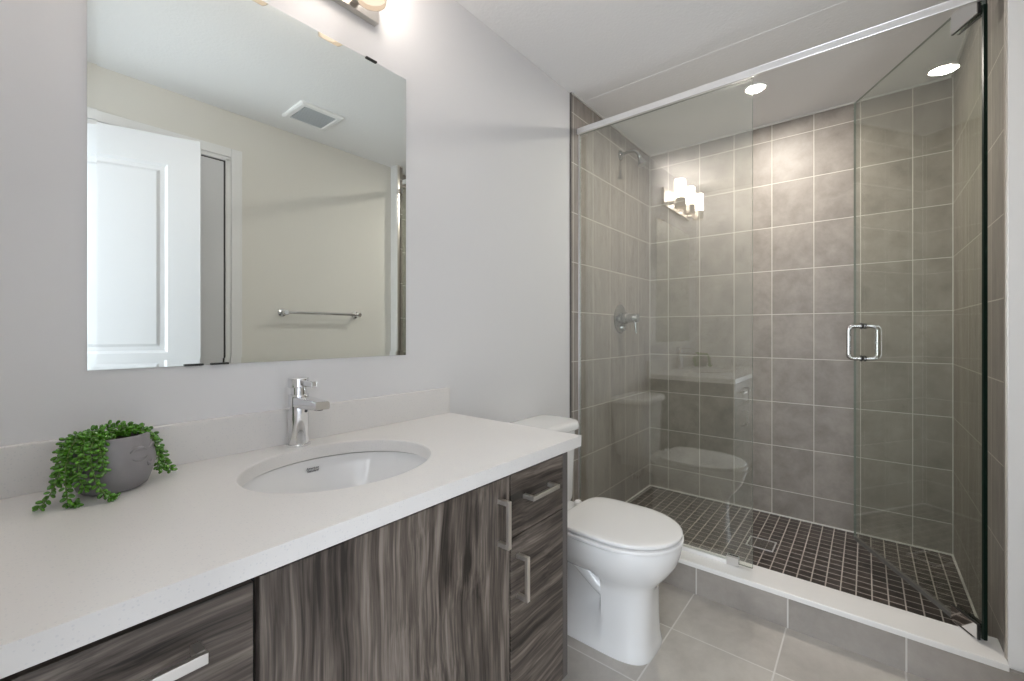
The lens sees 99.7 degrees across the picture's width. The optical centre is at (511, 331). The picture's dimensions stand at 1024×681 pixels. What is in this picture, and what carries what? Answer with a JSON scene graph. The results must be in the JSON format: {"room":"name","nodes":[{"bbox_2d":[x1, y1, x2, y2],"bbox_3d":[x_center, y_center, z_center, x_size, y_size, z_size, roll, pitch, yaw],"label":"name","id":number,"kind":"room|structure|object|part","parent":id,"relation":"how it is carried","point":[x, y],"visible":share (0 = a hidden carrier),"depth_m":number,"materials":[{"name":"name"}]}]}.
{"room":"bathroom","nodes":[
{"label":"bathroom","id":0,"kind":"room"},
{"bbox_2d":[0,0,569,453],"bbox_3d":[-0.405,-0.060,1.436,0.100,2.330,2.094,0,0,39],"label":"wall","id":1,"kind":"structure","parent":0,"point":[488,130],"depth_m":1.43,"materials":[{"name":"paint"}]},
{"bbox_2d":[0,387,449,499],"bbox_3d":[-0.588,0.244,1.117,0.020,0.089,1.129,0,0,39],"label":"backsplash","id":2,"kind":"structure","parent":1,"relation":"attached to","point":[25,469],"depth_m":1.03,"materials":[{"name":"stone"}]},
{"bbox_2d":[87,0,405,370],"bbox_3d":[-0.586,-0.379,1.128,0.008,0.909,0.751,0,0,39],"label":"wall mirror","id":3,"kind":"object","parent":1,"relation":"attached to","point":[246,164],"visible":1,"depth_m":1.04,"materials":[{"name":"silver mirror"}]},
{"bbox_2d":[333,0,386,26],"bbox_3d":[-0.558,-1.025,1.052,0.149,0.204,0.606,0,0,39],"label":"vanity light","id":4,"kind":"object","parent":1,"relation":"attached to","point":[367,10],"visible":1,"depth_m":1.25,"materials":[{"name":"white glass"}]},
{"bbox_3d":[-0.391,-1.032,1.203,0.078,0.190,0.078,0,0,39],"label":"lamp shade","id":5,"kind":"part","parent":4,"relation":"part of","materials":[{"name":"white glass"}]},
{"bbox_2d":[572,95,649,501],"bbox_3d":[0.591,-0.060,2.644,0.108,2.330,1.036,0,0,39],"label":"tiled wall","id":6,"kind":"structure","parent":0,"point":[615,193],"depth_m":2.53,"materials":[{"name":"tile"}]},
{"bbox_2d":[570,92,571,500],"bbox_3d":[0.300,-0.060,2.209,0.010,2.330,0.004,0,0,39],"label":"trim","id":7,"kind":"structure","parent":6,"relation":"attached to","point":[570,92],"depth_m":2.21,"materials":[{"name":"grey metal"}]},
{"bbox_2d":[572,92,649,156],"bbox_3d":[0.633,-1.222,2.604,0.007,0.007,1.029,0,0,39],"label":"trim","id":8,"kind":"structure","parent":6,"relation":"attached to","point":[573,94],"depth_m":2.55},
{"bbox_2d":[614,305,639,332],"bbox_3d":[0.708,-0.080,2.610,0.116,0.176,0.176,0,0,39],"label":"shower valve","id":9,"kind":"object","parent":6,"relation":"attached to","point":[621,318],"visible":1,"depth_m":2.60,"materials":[{"name":"silver metal"}]},
{"bbox_2d":[618,150,646,166],"bbox_3d":[0.727,-1.047,2.594,0.166,0.130,0.060,0,0,39],"label":"shower","id":10,"kind":"object","parent":6,"relation":"attached to","point":[641,162],"visible":1,"depth_m":2.57,"materials":[{"name":"silver metal"}]},
{"bbox_3d":[0.713,-1.073,2.606,0.125,0.050,0.017,0,0,39],"label":"arm","id":11,"kind":"part","parent":10,"relation":"part of","materials":[{"name":"silver metal"}]},
{"bbox_2d":[626,485,649,501],"bbox_3d":[0.674,1.067,2.655,0.007,0.006,0.898,0,0,39],"label":"trim","id":12,"kind":"structure","parent":6,"relation":"attached to","point":[648,485],"depth_m":2.84,"materials":[{"name":"grey tile"}]},
{"bbox_2d":[584,0,855,102],"bbox_3d":[0.960,-1.224,1.834,1.489,0.001,0.020,0,0,39],"label":"trim","id":13,"kind":"structure","parent":6,"relation":"attached to","point":[846,1],"depth_m":1.85,"materials":[{"name":"paint"}]},
{"bbox_2d":[577,0,981,134],"bbox_3d":[0.916,-1.046,1.781,1.487,0.031,0.014,0,0,39],"label":"header rail","id":14,"kind":"object","parent":6,"relation":"attached to","point":[950,5],"visible":1,"depth_m":1.64,"materials":[{"name":"metal"}]},
{"bbox_2d":[455,0,966,155],"bbox_3d":[0.449,-1.265,0.585,2.500,0.080,4.600,0,0,39],"label":"ceiling","id":15,"kind":"structure","parent":0,"point":[591,49],"depth_m":1.89,"materials":[{"name":"paint"}]},
{"bbox_2d":[744,82,766,93],"bbox_3d":[1.222,-1.221,2.165,0.100,0.006,0.100,0,0,39],"label":"recessed light","id":16,"kind":"object","parent":15,"relation":"in","point":[758,87],"visible":0.95,"depth_m":2.16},
{"bbox_2d":[747,84,763,92],"bbox_3d":[1.222,-1.223,2.165,0.075,0.003,0.075,0,0,44],"label":"diffuser","id":17,"kind":"object","parent":16,"relation":"attached to","point":[757,88],"depth_m":2.17,"materials":[{"name":"white plastic"}]},
{"bbox_2d":[562,486,973,680],"bbox_3d":[0.449,1.127,0.585,2.500,0.115,4.600,0,0,39],"label":"floor","id":18,"kind":"structure","parent":0,"point":[829,557],"depth_m":1.73,"materials":[{"name":"tile"}]},
{"bbox_2d":[0,452,566,680],"bbox_3d":[-0.388,0.712,0.922,0.576,0.786,1.076,0,0,39],"label":"vanity cabinet","id":19,"kind":"object","parent":18,"relation":"on","point":[471,585],"visible":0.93,"depth_m":0.75,"materials":[{"name":"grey wood"}]},
{"bbox_3d":[-0.444,0.444,0.464,0.019,0.226,0.296,0,0,39],"label":"drawer","id":20,"kind":"part","parent":19,"relation":"part of","materials":[{"name":"brown wood"}]},
{"bbox_3d":[-0.410,0.383,0.465,0.032,0.013,0.132,0,0,39],"label":"handle","id":21,"kind":"part","parent":19,"relation":"part of","materials":[{"name":"silver metal"}]},
{"bbox_2d":[0,413,580,678],"bbox_3d":[-0.380,0.304,0.947,0.558,0.030,1.129,0,0,39],"label":"countertop","id":22,"kind":"structure","parent":19,"relation":"on","point":[71,579],"depth_m":0.65,"materials":[{"name":"stone"}]},
{"bbox_2d":[32,420,177,511],"bbox_3d":[-0.734,0.228,0.782,0.126,0.124,0.192,0,0,-4],"label":"potted succulent","id":23,"kind":"object","parent":22,"relation":"on","point":[98,462],"visible":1,"depth_m":0.75,"materials":[{"name":"green plant"}]},
{"bbox_2d":[69,432,156,495],"bbox_3d":[-0.736,0.239,0.797,0.123,0.100,0.123,0,0,39],"label":"pot","id":24,"kind":"object","parent":23,"relation":"attached to","point":[131,456],"depth_m":0.76,"materials":[{"name":"ceramic"}]},
{"bbox_2d":[286,377,329,447],"bbox_3d":[-0.510,0.203,1.076,0.154,0.172,0.058,0,0,39],"label":"faucet","id":25,"kind":"object","parent":22,"relation":"on","point":[300,402],"visible":1,"depth_m":1.08,"materials":[{"name":"silver metal"}]},
{"bbox_3d":[-0.509,0.128,1.075,0.069,0.014,0.014,0,0,39],"label":"lever","id":26,"kind":"part","parent":25,"relation":"part of","materials":[{"name":"silver metal"}]},
{"bbox_3d":[-0.495,0.177,1.064,0.116,0.028,0.040,0,0,39],"label":"spout","id":27,"kind":"part","parent":25,"relation":"part of","materials":[{"name":"silver metal"}]},
{"bbox_2d":[242,451,426,493],"bbox_3d":[-0.377,0.396,0.966,0.370,0.146,0.434,0,0,39],"label":"sink","id":28,"kind":"object","parent":22,"relation":"in","point":[339,471],"visible":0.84,"depth_m":1.12,"materials":[{"name":"ceramic"}]},
{"bbox_3d":[-0.179,0.630,0.787,0.019,0.604,0.524,0,0,39],"label":"door","id":29,"kind":"part","parent":19,"relation":"part of","materials":[{"name":"brown wood"}]},
{"bbox_3d":[-0.016,0.421,0.946,0.032,0.104,0.010,0,0,39],"label":"handle","id":30,"kind":"part","parent":19,"relation":"part of","materials":[{"name":"silver metal"}]},
{"bbox_3d":[0.026,0.568,0.997,0.032,0.103,0.010,0,0,39],"label":"handle","id":31,"kind":"part","parent":19,"relation":"part of","materials":[{"name":"silver metal"}]},
{"bbox_3d":[0.059,0.400,1.078,0.019,0.144,0.218,0,0,39],"label":"drawer","id":32,"kind":"part","parent":19,"relation":"part of","materials":[{"name":"brown wood"}]},
{"bbox_3d":[0.059,0.703,1.078,0.019,0.457,0.218,0,0,39],"label":"door","id":33,"kind":"part","parent":19,"relation":"part of","materials":[{"name":"brown wood"}]},
{"bbox_3d":[0.074,0.389,1.055,0.032,0.010,0.112,0,0,39],"label":"handle","id":34,"kind":"part","parent":19,"relation":"part of","materials":[{"name":"silver metal"}]},
{"bbox_3d":[-0.066,0.625,1.339,0.544,0.612,0.023,0,0,39],"label":"panel","id":35,"kind":"part","parent":19,"relation":"part of","materials":[{"name":"brown wood"}]},
{"bbox_2d":[510,415,683,665],"bbox_3d":[0.290,0.742,1.652,0.700,0.727,0.385,0,0,39],"label":"toilet","id":36,"kind":"object","parent":18,"relation":"on","point":[619,553],"visible":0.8,"depth_m":1.48,"materials":[{"name":"ceramic"}]},
{"bbox_3d":[0.112,0.396,1.801,0.226,0.035,0.380,0,0,39],"label":"tank lid","id":37,"kind":"part","parent":36,"relation":"part of","materials":[{"name":"ceramic"}]},
{"bbox_3d":[0.123,0.594,1.792,0.237,0.362,0.353,0,0,39],"label":"tank","id":38,"kind":"part","parent":36,"relation":"part of","materials":[{"name":"ceramic"}]},
{"bbox_3d":[0.367,0.911,1.592,0.495,0.388,0.348,0,0,39],"label":"bowl","id":39,"kind":"part","parent":36,"relation":"part of","materials":[{"name":"ceramic"}]},
{"bbox_3d":[0.401,0.690,1.564,0.411,0.016,0.348,0,0,39],"label":"seat lid","id":40,"kind":"part","parent":36,"relation":"part of","materials":[{"name":"white plastic"}]},
{"bbox_3d":[0.401,0.709,1.564,0.419,0.013,0.356,0,0,39],"label":"seat","id":41,"kind":"part","parent":36,"relation":"part of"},
{"bbox_2d":[745,535,776,551],"bbox_3d":[1.258,1.068,2.178,0.120,0.003,0.120,0,0,39],"label":"shower drain","id":42,"kind":"object","parent":18,"relation":"on","point":[759,540],"visible":0.98,"depth_m":2.18,"materials":[{"name":"metal"}]},
{"bbox_2d":[662,543,1023,680],"bbox_3d":[0.945,1.038,1.759,1.562,0.135,0.145,0,0,39],"label":"shower curb","id":43,"kind":"object","parent":18,"relation":"on","point":[921,646],"visible":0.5,"depth_m":1.51,"materials":[{"name":"tile"}]},
{"bbox_2d":[578,77,752,568],"bbox_3d":[0.664,-0.031,2.009,0.810,2.002,0.024,0,0,39],"label":"screen","id":44,"kind":"object","parent":43,"relation":"on","point":[731,559],"visible":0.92,"depth_m":2.10,"materials":[{"name":"clear glass"}]},
{"bbox_2d":[846,0,987,640],"bbox_3d":[1.534,-0.049,1.676,0.136,2.037,0.692,0,0,11],"label":"shower door","id":45,"kind":"structure","parent":43,"relation":"on","point":[964,17],"depth_m":1.34,"materials":[{"name":"clear glass"}]},
{"bbox_3d":[1.553,0.046,1.962,0.062,0.167,0.020,0,0,11],"label":"handle","id":46,"kind":"part","parent":45,"relation":"part of","materials":[{"name":"silver metal"}]},
{"bbox_2d":[863,323,866,360],"bbox_3d":[1.597,0.046,1.953,0.004,0.174,0.027,0,0,11],"label":"washer","id":47,"kind":"object","parent":45,"relation":"in","point":[864,324],"depth_m":1.95,"materials":[{"name":"rubber"}]},
{"bbox_3d":[1.625,0.046,1.948,0.062,0.167,0.020,0,0,11],"label":"handle","id":48,"kind":"part","parent":45,"relation":"part of","materials":[{"name":"silver metal"}]},
{"bbox_3d":[1.480,0.967,1.402,0.032,0.005,0.080,0,0,11],"label":"pivot plate","id":49,"kind":"part","parent":45,"relation":"part of","materials":[{"name":"silver metal"}]},
{"bbox_2d":[650,78,951,553],"bbox_3d":[1.565,-0.060,2.579,1.697,2.330,0.100,0,0,39],"label":"wall","id":50,"kind":"structure","parent":0,"point":[701,194],"depth_m":2.42,"materials":[{"name":"tile"}]},
{"bbox_2d":[650,485,950,554],"bbox_3d":[1.534,1.067,2.535,1.475,0.006,0.007,0,0,39],"label":"trim","id":51,"kind":"structure","parent":50,"relation":"attached to","point":[650,485],"depth_m":2.41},
{"bbox_2d":[650,76,951,156],"bbox_3d":[1.534,-1.222,2.535,1.489,0.007,0.007,0,0,39],"label":"trim","id":52,"kind":"structure","parent":50,"relation":"attached to","point":[949,77],"depth_m":2.41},
{"bbox_2d":[952,77,952,554],"bbox_3d":[2.110,-0.074,2.066,0.003,2.288,0.003,0,0,39],"label":"trim","id":53,"kind":"structure","parent":50,"relation":"attached to","point":[952,77],"depth_m":2.07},
{"bbox_2d":[953,0,1003,651],"bbox_3d":[1.796,-0.060,1.670,0.012,2.330,1.014,0,0,39],"label":"tiled wall","id":54,"kind":"structure","parent":0,"point":[967,79],"depth_m":1.62,"materials":[{"name":"tile"}]},
{"bbox_2d":[951,26,970,76],"bbox_3d":[1.786,-1.222,1.673,0.007,0.007,1.007,0,0,39],"label":"trim","id":55,"kind":"structure","parent":54,"relation":"attached to","point":[968,29],"depth_m":1.87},
{"bbox_2d":[951,554,978,618],"bbox_3d":[1.821,1.067,1.716,0.007,0.006,0.898,0,0,39],"label":"trim","id":56,"kind":"structure","parent":54,"relation":"attached to","point":[953,557],"depth_m":1.79,"materials":[{"name":"grey metal"}]},
{"bbox_2d":[1004,0,1007,658],"bbox_3d":[1.471,-0.128,1.286,0.005,2.195,0.015,0,0,39],"label":"trim","id":57,"kind":"structure","parent":54,"relation":"attached to","point":[1005,1],"depth_m":1.28,"materials":[{"name":"silver metal"}]},
{"bbox_3d":[1.192,-0.060,0.797,0.161,2.330,3.130,0,0,39],"label":"wall","id":58,"kind":"structure","parent":0,"visible":0},
{"bbox_2d":[1007,0,1023,672],"bbox_3d":[1.494,-0.118,1.254,0.072,2.214,0.012,0,0,39],"label":"trim","id":59,"kind":"structure","parent":58,"relation":"attached to","point":[1015,659],"depth_m":1.26,"materials":[{"name":"white paint"}]}
]}

